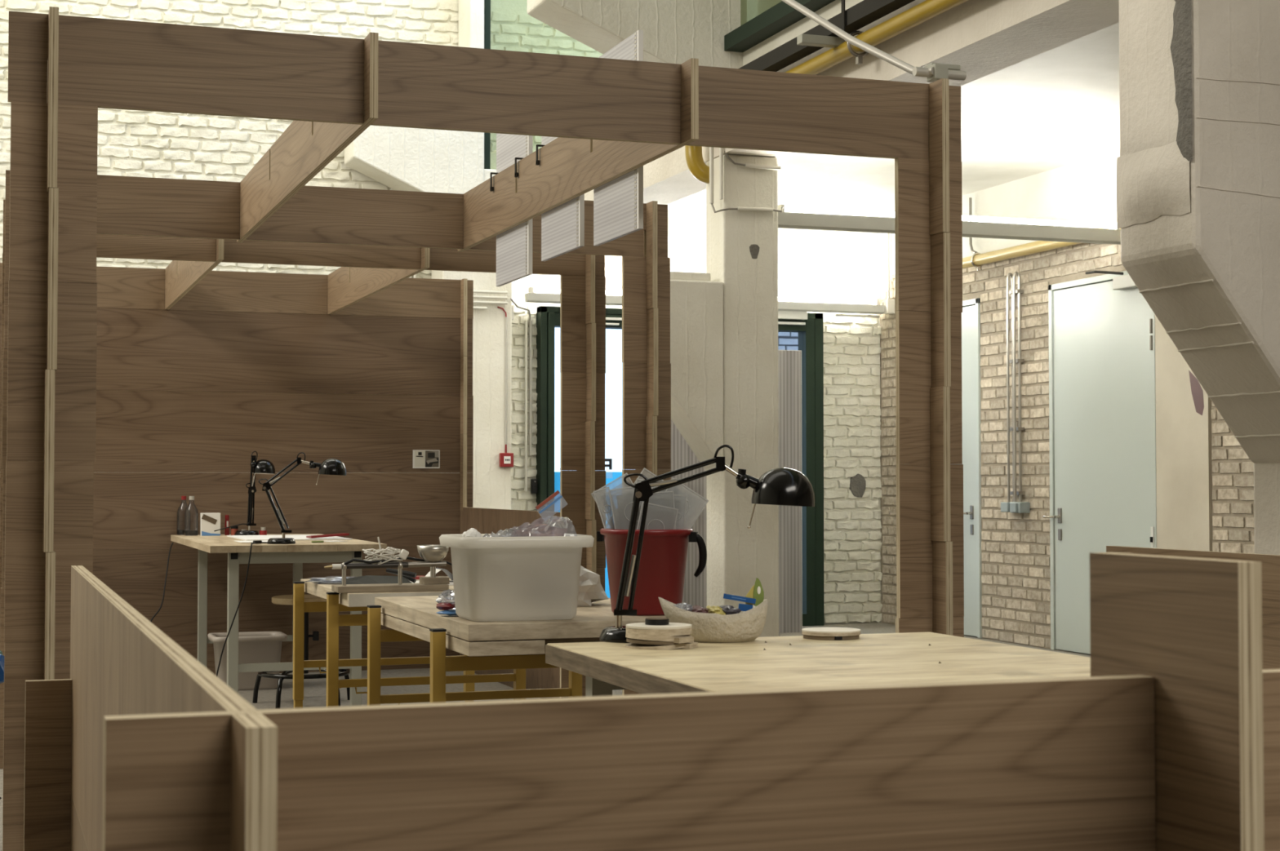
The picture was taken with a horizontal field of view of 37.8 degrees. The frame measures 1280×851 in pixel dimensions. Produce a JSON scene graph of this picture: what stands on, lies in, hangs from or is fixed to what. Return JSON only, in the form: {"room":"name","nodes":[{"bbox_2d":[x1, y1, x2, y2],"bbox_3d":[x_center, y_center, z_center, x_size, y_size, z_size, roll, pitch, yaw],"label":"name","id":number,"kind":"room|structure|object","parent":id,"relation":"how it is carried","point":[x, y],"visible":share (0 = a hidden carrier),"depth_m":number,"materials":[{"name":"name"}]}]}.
{"room":"workshop","nodes":[
{"label":"workshop","id":0,"kind":"room"},
{"bbox_2d":[0,0,882,624],"bbox_3d":[-4.224,-1.988,13.887,13.214,7.204,0.321,1,-2,-19],"label":"wall","id":1,"kind":"structure","parent":0,"point":[812,264],"depth_m":14.86,"materials":[{"name":"white paint"}]},
{"bbox_2d":[524,320,532,491],"bbox_3d":[-0.885,-0.157,14.818,0.059,1.350,0.022,1,-2,-19],"label":"conduit","id":2,"kind":"object","parent":1,"relation":"attached to","point":[526,322],"visible":1,"depth_m":14.81,"materials":[{"name":"beige"}]},
{"bbox_2d":[524,286,559,303],"bbox_3d":[-0.781,-1.021,14.711,0.280,0.126,0.100,1,-2,-19],"label":"fluorescent light","id":3,"kind":"object","parent":1,"relation":"attached to","point":[530,297],"depth_m":14.68,"materials":[{"name":"white metal"}]},
{"bbox_2d":[536,306,658,598],"bbox_3d":[-0.265,0.352,14.995,1.135,2.585,0.210,1,-2,-19],"label":"door","id":4,"kind":"structure","parent":1,"relation":"in","point":[548,317],"depth_m":14.81,"materials":[{"name":"green paint"}]},
{"bbox_2d":[605,290,622,306],"bbox_3d":[-0.224,-1.011,14.907,0.130,0.117,0.100,1,-2,-19],"label":"fluorescent light","id":5,"kind":"object","parent":1,"relation":"attached to","point":[610,300],"depth_m":14.87,"materials":[{"name":"white"}]},
{"bbox_2d":[740,0,782,26],"bbox_3d":[1.940,-3.813,7.343,0.060,2.790,8.340,1,-2,-19],"label":"window","id":6,"kind":"structure","parent":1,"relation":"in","point":[749,9],"depth_m":10.92,"materials":[{"name":"glass"}]},
{"bbox_2d":[724,0,835,52],"bbox_3d":[2.930,-2.459,4.490,0.220,0.090,14.380,1,-2,-19],"label":"trim","id":7,"kind":"structure","parent":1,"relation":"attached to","point":[780,16],"depth_m":10.53,"materials":[{"name":"grey paint"}]},
{"bbox_2d":[777,311,824,626],"bbox_3d":[1.058,0.355,15.440,0.985,2.605,0.250,1,-2,-19],"label":"door","id":8,"kind":"structure","parent":1,"relation":"in","point":[809,326],"depth_m":15.54,"materials":[{"name":"green paint"}]},
{"bbox_2d":[742,0,863,66],"bbox_3d":[2.411,-2.267,6.380,0.260,0.180,18.300,1,-2,-19],"label":"trim","id":9,"kind":"structure","parent":1,"relation":"attached to","point":[833,9],"depth_m":10.41,"materials":[{"name":"white paint"}]},
{"bbox_2d":[796,34,845,48],"bbox_3d":[0.961,-1.941,9.466,0.340,0.045,0.060,1,-2,-19],"label":"bracket","id":10,"kind":"object","parent":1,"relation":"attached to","point":[810,40],"visible":0.56,"depth_m":9.42,"materials":[{"name":"grey metal"}]},
{"bbox_2d":[738,0,915,71],"bbox_3d":[1.218,-2.032,8.843,0.090,0.080,4.550,1,-2,-19],"label":"channel","id":11,"kind":"object","parent":10,"relation":"attached to","point":[865,12],"visible":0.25,"depth_m":9.47,"materials":[{"name":"grey"}]},
{"bbox_2d":[840,0,844,31],"bbox_3d":[1.030,-2.157,9.285,0.059,0.466,0.088,1,-2,-19],"label":"strap","id":12,"kind":"object","parent":11,"relation":"hanging from","point":[842,1],"visible":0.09,"depth_m":9.26,"materials":[{"name":"grey"}]},
{"bbox_2d":[846,31,868,65],"bbox_3d":[1.090,-1.882,9.308,0.136,0.168,0.030,1,-2,-19],"label":"clamp","id":13,"kind":"object","parent":12,"relation":"hanging from","point":[859,57],"visible":0.62,"depth_m":9.29,"materials":[{"name":"silver metal"}]},
{"bbox_2d":[777,297,884,314],"bbox_3d":[1.573,-0.993,15.540,0.967,0.121,0.100,1,-2,-19],"label":"fluorescent light","id":14,"kind":"object","parent":1,"relation":"attached to","point":[874,308],"depth_m":15.51,"materials":[{"name":"white plastic"}]},
{"bbox_2d":[584,0,1119,204],"bbox_3d":[2.440,-1.982,6.382,0.400,0.390,18.300,1,-2,-19],"label":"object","id":15,"kind":"structure","parent":1,"relation":"attached to","point":[984,37],"depth_m":8.70,"materials":[{"name":"paint"}]},
{"bbox_2d":[834,313,879,317],"bbox_3d":[1.806,-0.921,15.741,0.400,0.026,0.131,1,-2,-19],"label":"conduit","id":16,"kind":"object","parent":1,"relation":"attached to","point":[838,314],"visible":1,"depth_m":15.68,"materials":[{"name":"white plastic"}]},
{"bbox_2d":[0,622,1090,850],"bbox_3d":[-1.050,1.445,5.049,13.800,0.200,18.700,1,-2,-19],"label":"floor","id":17,"kind":"structure","parent":0,"point":[314,690],"depth_m":10.81,"materials":[{"name":"concrete"}]},
{"bbox_2d":[207,631,288,690],"bbox_3d":[-2.272,1.363,10.826,0.428,0.310,0.338,1,-2,-19],"label":"storage bin","id":18,"kind":"object","parent":17,"relation":"on","point":[254,647],"visible":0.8,"depth_m":10.71,"materials":[{"name":"beige plastic"}]},
{"bbox_2d":[170,533,386,706],"bbox_3d":[-2.080,1.070,10.514,0.899,0.880,2.072,1,-2,-19],"label":"workbench","id":19,"kind":"object","parent":17,"relation":"on","point":[302,552],"depth_m":9.64,"materials":[{"name":"brown wood"}]},
{"bbox_2d":[150,542,173,622],"bbox_3d":[-2.702,1.091,10.538,0.070,0.829,1.198,0,-2,-5],"label":"power cord","id":20,"kind":"object","parent":19,"relation":"hanging from","point":[158,611],"visible":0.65,"depth_m":10.64,"materials":[{"name":"black rubber"}]},
{"bbox_2d":[176,496,191,535],"bbox_3d":[-2.774,0.546,11.374,0.082,0.236,0.082,1,-2,-19],"label":"bottle","id":21,"kind":"object","parent":19,"relation":"on","point":[180,532],"visible":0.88,"depth_m":11.38,"materials":[{"name":"black plastic"}]},
{"bbox_2d":[184,496,198,535],"bbox_3d":[-2.693,0.542,11.233,0.082,0.236,0.082,1,-2,-19],"label":"bottle","id":22,"kind":"object","parent":19,"relation":"on","point":[191,498],"visible":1,"depth_m":11.24,"materials":[{"name":"black plastic"}]},
{"bbox_2d":[200,513,220,536],"bbox_3d":[-2.577,0.592,11.218,0.111,0.135,0.082,1,-2,-19],"label":"carton","id":23,"kind":"object","parent":19,"relation":"on","point":[209,522],"visible":1,"depth_m":11.18,"materials":[{"name":"cardboard"}]},
{"bbox_2d":[213,451,275,535],"bbox_3d":[-2.362,0.406,11.253,0.169,0.509,0.360,-2,-2,42],"label":"desk lamp","id":24,"kind":"object","parent":19,"relation":"on","point":[261,466],"visible":0.97,"depth_m":11.26,"materials":[{"name":"metal"}]},
{"bbox_2d":[216,452,346,676],"bbox_3d":[-1.851,0.805,9.559,0.658,1.343,0.465,0,-2,-3],"label":"desk lamp","id":25,"kind":"object","parent":19,"relation":"on","point":[330,466],"depth_m":9.71,"materials":[{"name":"metal"}]},
{"bbox_2d":[226,534,352,540],"bbox_3d":[-2.017,0.641,10.710,0.580,0.006,0.870,1,-2,-19],"label":"paper sheet","id":26,"kind":"object","parent":19,"relation":"on","point":[296,537],"visible":0.79,"depth_m":10.65,"materials":[{"name":"white"}]},
{"bbox_2d":[252,594,350,709],"bbox_3d":[-1.811,1.210,10.109,0.533,0.576,0.527,1,-2,-19],"label":"stool","id":27,"kind":"object","parent":17,"relation":"on","point":[283,599],"visible":0.49,"depth_m":9.99,"materials":[{"name":"brown wood"}]},
{"bbox_2d":[0,200,605,698],"bbox_3d":[-2.004,0.254,10.369,2.943,2.500,2.842,1,-2,-19],"label":"pavilion","id":28,"kind":"object","parent":17,"relation":"on","point":[364,365],"visible":0.48,"depth_m":11.57,"materials":[{"name":"brown wood"}]},
{"bbox_2d":[413,449,439,468],"bbox_3d":[-1.371,0.216,11.998,0.176,0.118,0.004,1,-2,-19],"label":"print","id":29,"kind":"object","parent":28,"relation":"attached to","point":[422,459],"visible":1,"depth_m":12.00,"materials":[{"name":"white paper"}]},
{"bbox_2d":[414,450,424,466],"bbox_3d":[-1.411,0.213,11.984,0.066,0.102,0.001,1,-2,-19],"label":"picture","id":30,"kind":"object","parent":29,"relation":"attached to","point":[419,455],"depth_m":11.98,"materials":[{"name":"beige"}]},
{"bbox_2d":[425,450,439,466],"bbox_3d":[-1.335,0.215,12.011,0.089,0.105,0.001,1,-2,-19],"label":"picture","id":31,"kind":"object","parent":29,"relation":"attached to","point":[432,457],"depth_m":12.01,"materials":[{"name":"grey"}]},
{"bbox_2d":[293,581,474,708],"bbox_3d":[-1.026,1.021,7.527,0.734,0.796,0.040,1,-2,-19],"label":"trestle","id":32,"kind":"object","parent":17,"relation":"on","point":[300,606],"visible":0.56,"depth_m":7.41,"materials":[{"name":"metal"}]},
{"bbox_2d":[326,592,525,707],"bbox_3d":[-0.774,1.000,6.810,0.734,0.796,0.040,1,-2,-19],"label":"trestle","id":33,"kind":"object","parent":17,"relation":"on","point":[334,620],"visible":0.38,"depth_m":6.71,"materials":[{"name":"metal"}]},
{"bbox_2d":[300,576,454,607],"bbox_3d":[-0.867,0.633,7.178,0.700,0.048,1.054,1,-2,-19],"label":"work table","id":34,"kind":"object","parent":33,"relation":"on","point":[353,599],"visible":0.34,"depth_m":6.65,"materials":[{"name":"brown wood"}]},
{"bbox_2d":[303,576,359,583],"bbox_3d":[-1.150,0.597,7.260,0.313,0.025,0.315,1,-2,-19],"label":"film","id":35,"kind":"object","parent":34,"relation":"on","point":[328,580],"visible":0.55,"depth_m":7.24,"materials":[{"name":"plastic"}]},
{"bbox_2d":[341,575,413,584],"bbox_3d":[-0.970,0.578,6.901,0.295,0.042,0.210,1,-2,-19],"label":"sheet","id":36,"kind":"object","parent":34,"relation":"on","point":[366,580],"visible":0.5,"depth_m":6.93,"materials":[{"name":"black rubber"}]},
{"bbox_2d":[324,556,448,593],"bbox_3d":[-0.915,0.532,6.710,0.440,0.123,0.130,1,-2,-19],"label":"rack","id":37,"kind":"object","parent":34,"relation":"on","point":[344,588],"visible":0.98,"depth_m":6.67,"materials":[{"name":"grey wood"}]},
{"bbox_2d":[362,537,408,564],"bbox_3d":[-0.914,0.449,6.708,0.166,0.100,0.074,1,-2,-19],"label":"cable","id":38,"kind":"object","parent":37,"relation":"on","point":[403,554],"visible":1,"depth_m":6.70,"materials":[{"name":"white plastic"}]},
{"bbox_2d":[417,545,449,584],"bbox_3d":[-0.748,0.503,6.764,0.117,0.139,0.117,1,-2,-19],"label":"kitchen scale","id":39,"kind":"object","parent":37,"relation":"on","point":[433,553],"visible":0.96,"depth_m":6.73,"materials":[{"name":"silver metal"}]},
{"bbox_2d":[417,545,448,562],"bbox_3d":[-0.748,0.464,6.765,0.117,0.061,0.117,1,-2,-19],"label":"bowl","id":40,"kind":"object","parent":39,"relation":"on","point":[433,553],"depth_m":6.72,"materials":[{"name":"silver metal"}]},
{"bbox_3d":[-0.874,0.607,7.194,0.300,0.003,0.320,1,-2,-19],"label":"paper sheet","id":41,"kind":"object","parent":34,"relation":"on","visible":0},
{"bbox_2d":[386,568,416,583],"bbox_3d":[-0.902,0.569,7.086,0.127,0.057,0.047,-1,-2,17],"label":"pliers","id":42,"kind":"object","parent":41,"relation":"on","point":[409,575],"visible":0.86,"depth_m":7.07,"materials":[{"name":"metal"}]},
{"bbox_2d":[344,0,511,509],"bbox_3d":[-1.632,-1.974,14.424,1.240,7.200,0.390,1,-2,-19],"label":"wall","id":43,"kind":"structure","parent":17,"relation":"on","point":[397,158],"depth_m":14.32,"materials":[{"name":"paint"}]},
{"bbox_2d":[484,0,490,168],"bbox_3d":[-0.432,-2.569,14.785,1.648,2.510,0.060,1,-2,-19],"label":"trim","id":44,"kind":"structure","parent":43,"relation":"attached to","point":[486,2],"depth_m":14.50,"materials":[{"name":"grey paint"}]},
{"bbox_2d":[473,290,530,327],"bbox_3d":[-1.605,-0.912,14.388,1.707,0.237,0.436,1,-2,-19],"label":"conduit","id":45,"kind":"object","parent":43,"relation":"attached to","point":[474,291],"visible":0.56,"depth_m":14.33,"materials":[{"name":"beige"}]},
{"bbox_2d":[497,306,513,466],"bbox_3d":[-1.033,-0.299,14.359,0.124,1.235,0.056,1,-2,-19],"label":"fire alarm","id":46,"kind":"object","parent":43,"relation":"attached to","point":[506,460],"visible":1,"depth_m":14.36,"materials":[{"name":"red plastic"}]},
{"bbox_2d":[367,604,582,706],"bbox_3d":[-0.554,0.993,6.326,0.740,0.781,0.040,1,-2,-19],"label":"trestle","id":47,"kind":"object","parent":17,"relation":"on","point":[375,635],"visible":0.3,"depth_m":6.24,"materials":[{"name":"metal"}]},
{"bbox_2d":[374,595,665,656],"bbox_3d":[-0.338,0.613,5.876,0.740,0.088,1.300,1,-2,-19],"label":"work table","id":48,"kind":"object","parent":47,"relation":"on","point":[414,616],"visible":0.56,"depth_m":5.27,"materials":[{"name":"brown wood"}]},
{"bbox_2d":[435,589,457,616],"bbox_3d":[-0.561,0.519,5.493,0.079,0.072,0.134,0,-2,-10],"label":"wrapper","id":49,"kind":"object","parent":48,"relation":"on","point":[446,608],"visible":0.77,"depth_m":5.46,"materials":[{"name":"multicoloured plastic"}]},
{"bbox_2d":[435,602,455,610],"bbox_3d":[-0.565,0.529,5.469,0.065,0.024,0.061,-1,-2,22],"label":"print","id":50,"kind":"object","parent":49,"relation":"on","point":[443,606],"depth_m":5.45,"materials":[{"name":"red plastic"}]},
{"bbox_2d":[436,609,457,616],"bbox_3d":[-0.554,0.546,5.459,0.078,0.017,0.067,1,-2,-19],"label":"print","id":51,"kind":"object","parent":49,"relation":"attached to","point":[448,612],"depth_m":5.44,"materials":[{"name":"blue"}]},
{"bbox_2d":[439,533,594,622],"bbox_3d":[-0.357,0.434,5.377,0.400,0.238,0.320,1,-2,-19],"label":"plastic tub","id":52,"kind":"object","parent":48,"relation":"on","point":[504,578],"visible":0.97,"depth_m":5.26,"materials":[{"name":"plastic"}]},
{"bbox_2d":[462,528,481,537],"bbox_3d":[-0.481,0.322,5.326,0.056,0.061,0.060,1,-2,-19],"label":"crumpled tissue","id":53,"kind":"object","parent":52,"relation":"in","point":[472,532],"visible":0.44,"depth_m":5.31,"materials":[{"name":"white paper"}]},
{"bbox_2d":[482,490,571,537],"bbox_3d":[-0.340,0.272,5.387,0.297,0.171,0.170,1,-2,-19],"label":"plastic bag","id":54,"kind":"object","parent":52,"relation":"on","point":[537,524],"visible":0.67,"depth_m":5.42,"materials":[{"name":"clear"}]},
{"bbox_2d":[511,524,567,537],"bbox_3d":[-0.284,0.317,5.403,0.179,0.066,0.120,1,-2,-19],"label":"print","id":55,"kind":"object","parent":54,"relation":"attached to","point":[530,529],"depth_m":5.43},
{"bbox_2d":[577,565,608,606],"bbox_3d":[-0.221,0.505,5.969,0.240,0.132,0.223,1,-2,-19],"label":"crumpled paper","id":56,"kind":"object","parent":48,"relation":"on","point":[591,590],"visible":0.34,"depth_m":5.92,"materials":[{"name":"white paper"}]},
{"bbox_2d":[596,527,706,615],"bbox_3d":[0.020,0.433,5.573,0.278,0.252,0.278,2,-2,-44],"label":"bucket","id":57,"kind":"object","parent":48,"relation":"on","point":[664,553],"visible":0.8,"depth_m":5.48,"materials":[{"name":"red plastic"}]},
{"bbox_2d":[592,486,622,529],"bbox_3d":[-0.088,0.280,5.575,0.104,0.196,0.013,0,-2,0],"label":"plastic tray","id":58,"kind":"object","parent":57,"relation":"in","point":[608,486],"visible":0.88,"depth_m":5.57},
{"bbox_2d":[591,472,660,529],"bbox_3d":[-0.043,0.259,5.600,0.209,0.236,0.013,0,-2,0],"label":"plastic tray","id":59,"kind":"object","parent":57,"relation":"in","point":[626,473],"visible":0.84,"depth_m":5.59,"materials":[{"name":"plastic"}]},
{"bbox_2d":[608,486,659,529],"bbox_3d":[-0.011,0.298,5.561,0.166,0.253,0.013,0,-2,0],"label":"plastic tray","id":60,"kind":"object","parent":57,"relation":"in","point":[629,486],"visible":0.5,"depth_m":5.56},
{"bbox_2d":[604,467,689,529],"bbox_3d":[0.019,0.265,5.612,0.262,0.279,0.013,0,-2,0],"label":"plastic sheet","id":61,"kind":"object","parent":57,"relation":"in","point":[644,468],"visible":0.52,"depth_m":5.61,"materials":[{"name":"plastic"}]},
{"bbox_2d":[626,478,679,529],"bbox_3d":[0.032,0.281,5.593,0.172,0.246,0.013,0,-2,0],"label":"plastic tray","id":62,"kind":"object","parent":57,"relation":"in","point":[677,487],"visible":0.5,"depth_m":5.59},
{"bbox_2d":[636,502,678,529],"bbox_3d":[0.040,0.339,5.527,0.150,0.228,0.013,0,-2,0],"label":"plastic tray","id":63,"kind":"object","parent":57,"relation":"in","point":[642,503],"visible":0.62,"depth_m":5.52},
{"bbox_2d":[639,491,675,529],"bbox_3d":[0.054,0.314,5.548,0.119,0.241,0.013,0,-2,0],"label":"plastic tray","id":64,"kind":"object","parent":57,"relation":"in","point":[661,491],"visible":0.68,"depth_m":5.54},
{"bbox_2d":[645,478,708,528],"bbox_3d":[0.102,0.271,5.587,0.208,0.227,0.013,0,-2,0],"label":"plastic tray","id":65,"kind":"object","parent":57,"relation":"in","point":[673,478],"visible":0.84,"depth_m":5.58,"materials":[{"name":"plastic"}]},
{"bbox_2d":[667,494,686,529],"bbox_3d":[0.107,0.306,5.560,0.064,0.203,0.013,0,-2,0],"label":"plastic tray","id":66,"kind":"object","parent":57,"relation":"in","point":[670,495],"visible":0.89,"depth_m":5.56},
{"bbox_2d":[0,6,964,850],"bbox_3d":[-0.812,0.153,7.003,3.002,2.500,3.037,1,-2,-19],"label":"wooden frame","id":67,"kind":"object","parent":17,"relation":"on","point":[611,118],"visible":0.72,"depth_m":5.82,"materials":[{"name":"brown wood"}]},
{"bbox_2d":[496,133,533,286],"bbox_3d":[-0.528,-0.939,7.826,0.018,0.668,0.506,1,-2,-19],"label":"plastic sheet","id":68,"kind":"object","parent":67,"relation":"hanging from","point":[513,246],"visible":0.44,"depth_m":7.80,"materials":[{"name":"grey"}]},
{"bbox_2d":[541,136,584,262],"bbox_3d":[-0.299,-0.925,7.174,0.018,0.536,0.506,1,-2,-19],"label":"plastic sheet","id":69,"kind":"object","parent":67,"relation":"hanging from","point":[562,227],"visible":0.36,"depth_m":7.14,"materials":[{"name":"grey"}]},
{"bbox_2d":[593,30,643,246],"bbox_3d":[-0.079,-0.994,6.551,0.018,0.675,0.492,1,-2,-19],"label":"plastic sheet","id":70,"kind":"object","parent":67,"relation":"hanging from","point":[618,203],"visible":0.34,"depth_m":6.48,"materials":[{"name":"grey"}]},
{"bbox_2d":[781,0,966,82],"bbox_3d":[0.695,-3.460,6.870,0.203,4.665,1.372,1,-2,-28],"label":"support pole","id":71,"kind":"object","parent":67,"relation":"on","point":[933,72],"visible":0.95,"depth_m":6.34,"materials":[{"name":"grey"}]},
{"bbox_2d":[429,628,558,702],"bbox_3d":[-0.248,0.971,5.458,0.740,0.771,0.040,1,-2,-19],"label":"trestle","id":72,"kind":"object","parent":17,"relation":"on","point":[440,664],"visible":0.3,"depth_m":5.36,"materials":[{"name":"metal"}]},
{"bbox_2d":[23,552,1279,850],"bbox_3d":[0.287,0.731,3.224,2.503,1.118,3.040,1,-2,-19],"label":"wall","id":73,"kind":"structure","parent":17,"relation":"on","point":[1171,742],"depth_m":1.73,"materials":[{"name":"brown wood"}]},
{"bbox_2d":[670,154,778,637],"bbox_3d":[0.390,-0.051,11.333,0.860,3.168,0.312,1,-2,-19],"label":"concrete column","id":74,"kind":"structure","parent":17,"relation":"on","point":[724,318],"depth_m":11.27,"materials":[{"name":"concrete"}]},
{"bbox_2d":[709,146,783,213],"bbox_3d":[0.645,-1.640,11.328,0.459,0.735,0.090,1,-2,-19],"label":"conduit","id":75,"kind":"object","parent":74,"relation":"attached to","point":[711,148],"visible":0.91,"depth_m":11.27,"materials":[{"name":"beige"}]},
{"bbox_2d":[684,0,968,183],"bbox_3d":[1.169,-1.754,9.166,0.161,0.402,5.007,1,-2,-19],"label":"pipe","id":76,"kind":"object","parent":74,"relation":"attached to","point":[926,10],"visible":0.53,"depth_m":9.15,"materials":[{"name":"metal"}]},
{"bbox_2d":[962,215,1120,244],"bbox_3d":[2.575,-1.259,12.082,1.163,0.146,0.100,1,-2,-19],"label":"beam","id":77,"kind":"structure","parent":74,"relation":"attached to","point":[1112,235],"depth_m":12.05,"materials":[{"name":"white plastic"}]},
{"bbox_2d":[658,350,802,633],"bbox_3d":[0.716,0.515,14.671,1.203,2.238,0.016,1,-2,-19],"label":"plastic sheet","id":78,"kind":"object","parent":17,"relation":"on","point":[789,362],"visible":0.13,"depth_m":14.80,"materials":[{"name":"white"}]},
{"bbox_2d":[545,631,1090,697],"bbox_3d":[0.658,0.900,3.586,1.049,0.800,2.375,1,-2,-19],"label":"work table","id":79,"kind":"object","parent":17,"relation":"on","point":[903,658],"visible":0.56,"depth_m":4.09,"materials":[{"name":"brown wood"}]},
{"bbox_2d":[625,622,697,649],"bbox_3d":[0.049,0.503,4.439,0.162,0.058,0.172,1,-2,-19],"label":"box","id":80,"kind":"object","parent":79,"relation":"on","point":[673,636],"visible":0.93,"depth_m":4.38,"materials":[{"name":"brown wood"}]},
{"bbox_2d":[644,617,668,625],"bbox_3d":[0.041,0.466,4.455,0.057,0.014,0.057,1,-2,-19],"label":"puck","id":81,"kind":"object","parent":80,"relation":"on","point":[648,621],"visible":1,"depth_m":4.43,"materials":[{"name":"black rubber"}]},
{"bbox_2d":[599,444,814,643],"bbox_3d":[0.166,0.289,4.634,0.535,0.484,0.158,0,-2,0],"label":"desk lamp","id":82,"kind":"object","parent":79,"relation":"on","point":[785,486],"visible":0.96,"depth_m":4.62,"materials":[{"name":"metal"}]},
{"bbox_2d":[657,597,768,643],"bbox_3d":[0.180,0.476,4.606,0.270,0.108,0.170,0,-2,0],"label":"bowl","id":83,"kind":"object","parent":79,"relation":"on","point":[748,625],"visible":0.84,"depth_m":4.54,"materials":[{"name":"ceramic"}]},
{"bbox_2d":[706,605,725,615],"bbox_3d":[0.185,0.459,4.597,0.032,0.036,0.100,1,-2,-19],"label":"wrapper","id":84,"kind":"object","parent":83,"relation":"in","point":[712,610],"visible":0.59,"depth_m":4.57,"materials":[{"name":"yellow"}]},
{"bbox_2d":[719,604,741,614],"bbox_3d":[0.212,0.459,4.599,0.055,0.036,0.106,1,-2,-19],"label":"wrapper","id":85,"kind":"object","parent":83,"relation":"in","point":[727,610],"visible":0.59,"depth_m":4.57,"materials":[{"name":"grey"}]},
{"bbox_2d":[723,593,755,611],"bbox_3d":[0.244,0.435,4.588,0.081,0.045,0.013,0,-2,0],"label":"packet","id":86,"kind":"object","parent":83,"relation":"in","point":[743,607],"visible":1,"depth_m":4.59,"materials":[{"name":"blue plastic"}]},
{"bbox_2d":[745,577,764,606],"bbox_3d":[0.281,0.410,4.600,0.050,0.072,0.004,1,-2,-18],"label":"wrapper","id":87,"kind":"object","parent":83,"relation":"in","point":[757,593],"visible":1,"depth_m":4.60,"materials":[{"name":"green"}]},
{"bbox_2d":[753,577,764,606],"bbox_3d":[0.292,0.410,4.604,0.027,0.072,0.002,1,-2,-17],"label":"print","id":88,"kind":"object","parent":87,"relation":"attached to","point":[759,598],"depth_m":4.60},
{"bbox_2d":[801,627,860,640],"bbox_3d":[0.480,0.523,4.698,0.147,0.021,0.147,1,-2,-19],"label":"wooden disc","id":89,"kind":"object","parent":79,"relation":"on","point":[813,633],"visible":1,"depth_m":4.64,"materials":[{"name":"brown wood"}]},
{"bbox_2d":[1106,546,1279,670],"bbox_3d":[1.782,0.830,4.550,0.220,1.000,2.243,1,-2,-19],"label":"wall","id":90,"kind":"structure","parent":17,"relation":"on","point":[1270,564],"depth_m":4.92,"materials":[{"name":"brown wood"}]},
{"bbox_2d":[1116,0,1279,555],"bbox_3d":[2.165,-0.200,6.341,1.029,3.165,0.433,1,-2,-19],"label":"concrete column","id":91,"kind":"structure","parent":17,"relation":"on","point":[1198,162],"depth_m":6.10,"materials":[{"name":"concrete"}]},
{"bbox_3d":[-2.236,1.159,5.855,0.451,0.389,0.392,1,-2,-19],"label":"plastic sack","id":92,"kind":"object","parent":17,"relation":"on","visible":0},
{"bbox_2d":[0,654,4,684],"bbox_3d":[-2.006,0.756,5.743,0.138,0.132,0.118,1,-2,-19],"label":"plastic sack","id":93,"kind":"object","parent":92,"relation":"on","point":[2,657],"visible":0.66,"depth_m":5.73,"materials":[{"name":"blue"}]},
{"bbox_2d":[527,0,742,68],"bbox_3d":[-0.016,-3.702,11.137,1.250,3.545,0.400,1,-2,-19],"label":"ceiling beam","id":94,"kind":"structure","parent":0,"point":[675,31],"depth_m":10.96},
{"bbox_2d":[777,332,798,350],"bbox_3d":[3.077,-0.743,18.764,4.750,5.000,0.305,1,-2,-19],"label":"window","id":95,"kind":"structure","parent":0,"point":[786,340],"depth_m":18.03,"materials":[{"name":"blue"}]},
{"bbox_2d":[667,22,1119,217],"bbox_3d":[3.901,-2.111,6.901,3.300,0.180,18.700,1,-2,-19],"label":"ceiling","id":96,"kind":"structure","parent":0,"point":[1058,107],"depth_m":11.96,"materials":[{"name":"paint"}]},
{"bbox_2d":[777,204,894,233],"bbox_3d":[1.200,-1.274,11.598,0.788,0.147,0.100,1,-2,-19],"label":"fluorescent light","id":97,"kind":"object","parent":96,"relation":"attached to","point":[785,220],"depth_m":11.57,"materials":[{"name":"white plastic"}]},
{"bbox_2d":[880,243,1254,648],"bbox_3d":[5.175,-0.297,7.348,0.266,3.420,18.800,1,-2,-19],"label":"wall","id":98,"kind":"structure","parent":0,"point":[1205,477],"depth_m":13.54,"materials":[{"name":"brick"}]},
{"bbox_2d":[883,233,894,314],"bbox_3d":[2.088,-1.336,15.689,0.070,0.800,0.080,1,-2,-19],"label":"junction box","id":99,"kind":"object","parent":98,"relation":"attached to","point":[889,304],"visible":0.78,"depth_m":15.67,"materials":[{"name":"white plastic"}]},
{"bbox_2d":[961,297,982,638],"bbox_3d":[2.421,0.337,14.759,0.105,2.600,1.000,1,-2,-19],"label":"door","id":100,"kind":"structure","parent":98,"relation":"in","point":[971,315],"depth_m":14.41,"materials":[{"name":"paint"}]},
{"bbox_2d":[878,150,1119,277],"bbox_3d":[5.081,-1.764,7.306,0.030,0.490,18.300,1,-2,-19],"label":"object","id":101,"kind":"structure","parent":98,"relation":"attached to","point":[1086,190],"depth_m":13.40,"materials":[{"name":"paint"}]},
{"bbox_2d":[1000,502,1030,513],"bbox_3d":[2.745,0.600,13.701,0.112,0.080,0.245,1,-2,-19],"label":"box","id":102,"kind":"object","parent":98,"relation":"attached to","point":[1006,507],"visible":1,"depth_m":13.60,"materials":[{"name":"grey"}]},
{"bbox_2d":[1005,271,1025,502],"bbox_3d":[2.755,-0.282,13.739,0.086,1.696,0.120,1,-2,-19],"label":"conduit","id":103,"kind":"object","parent":98,"relation":"attached to","point":[1013,292],"visible":1,"depth_m":13.70,"materials":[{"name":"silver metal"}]},
{"bbox_2d":[962,197,1120,271],"bbox_3d":[3.753,-1.567,10.831,0.118,0.580,7.600,1,-2,-19],"label":"pipe","id":104,"kind":"object","parent":98,"relation":"attached to","point":[977,260],"visible":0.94,"depth_m":13.73,"materials":[{"name":"yellow metal"}]},
{"bbox_2d":[1042,270,1156,654],"bbox_3d":[3.101,0.257,12.736,0.168,2.639,1.290,1,-2,-19],"label":"door","id":105,"kind":"structure","parent":98,"relation":"in","point":[1102,397],"depth_m":12.83,"materials":[{"name":"paint"}]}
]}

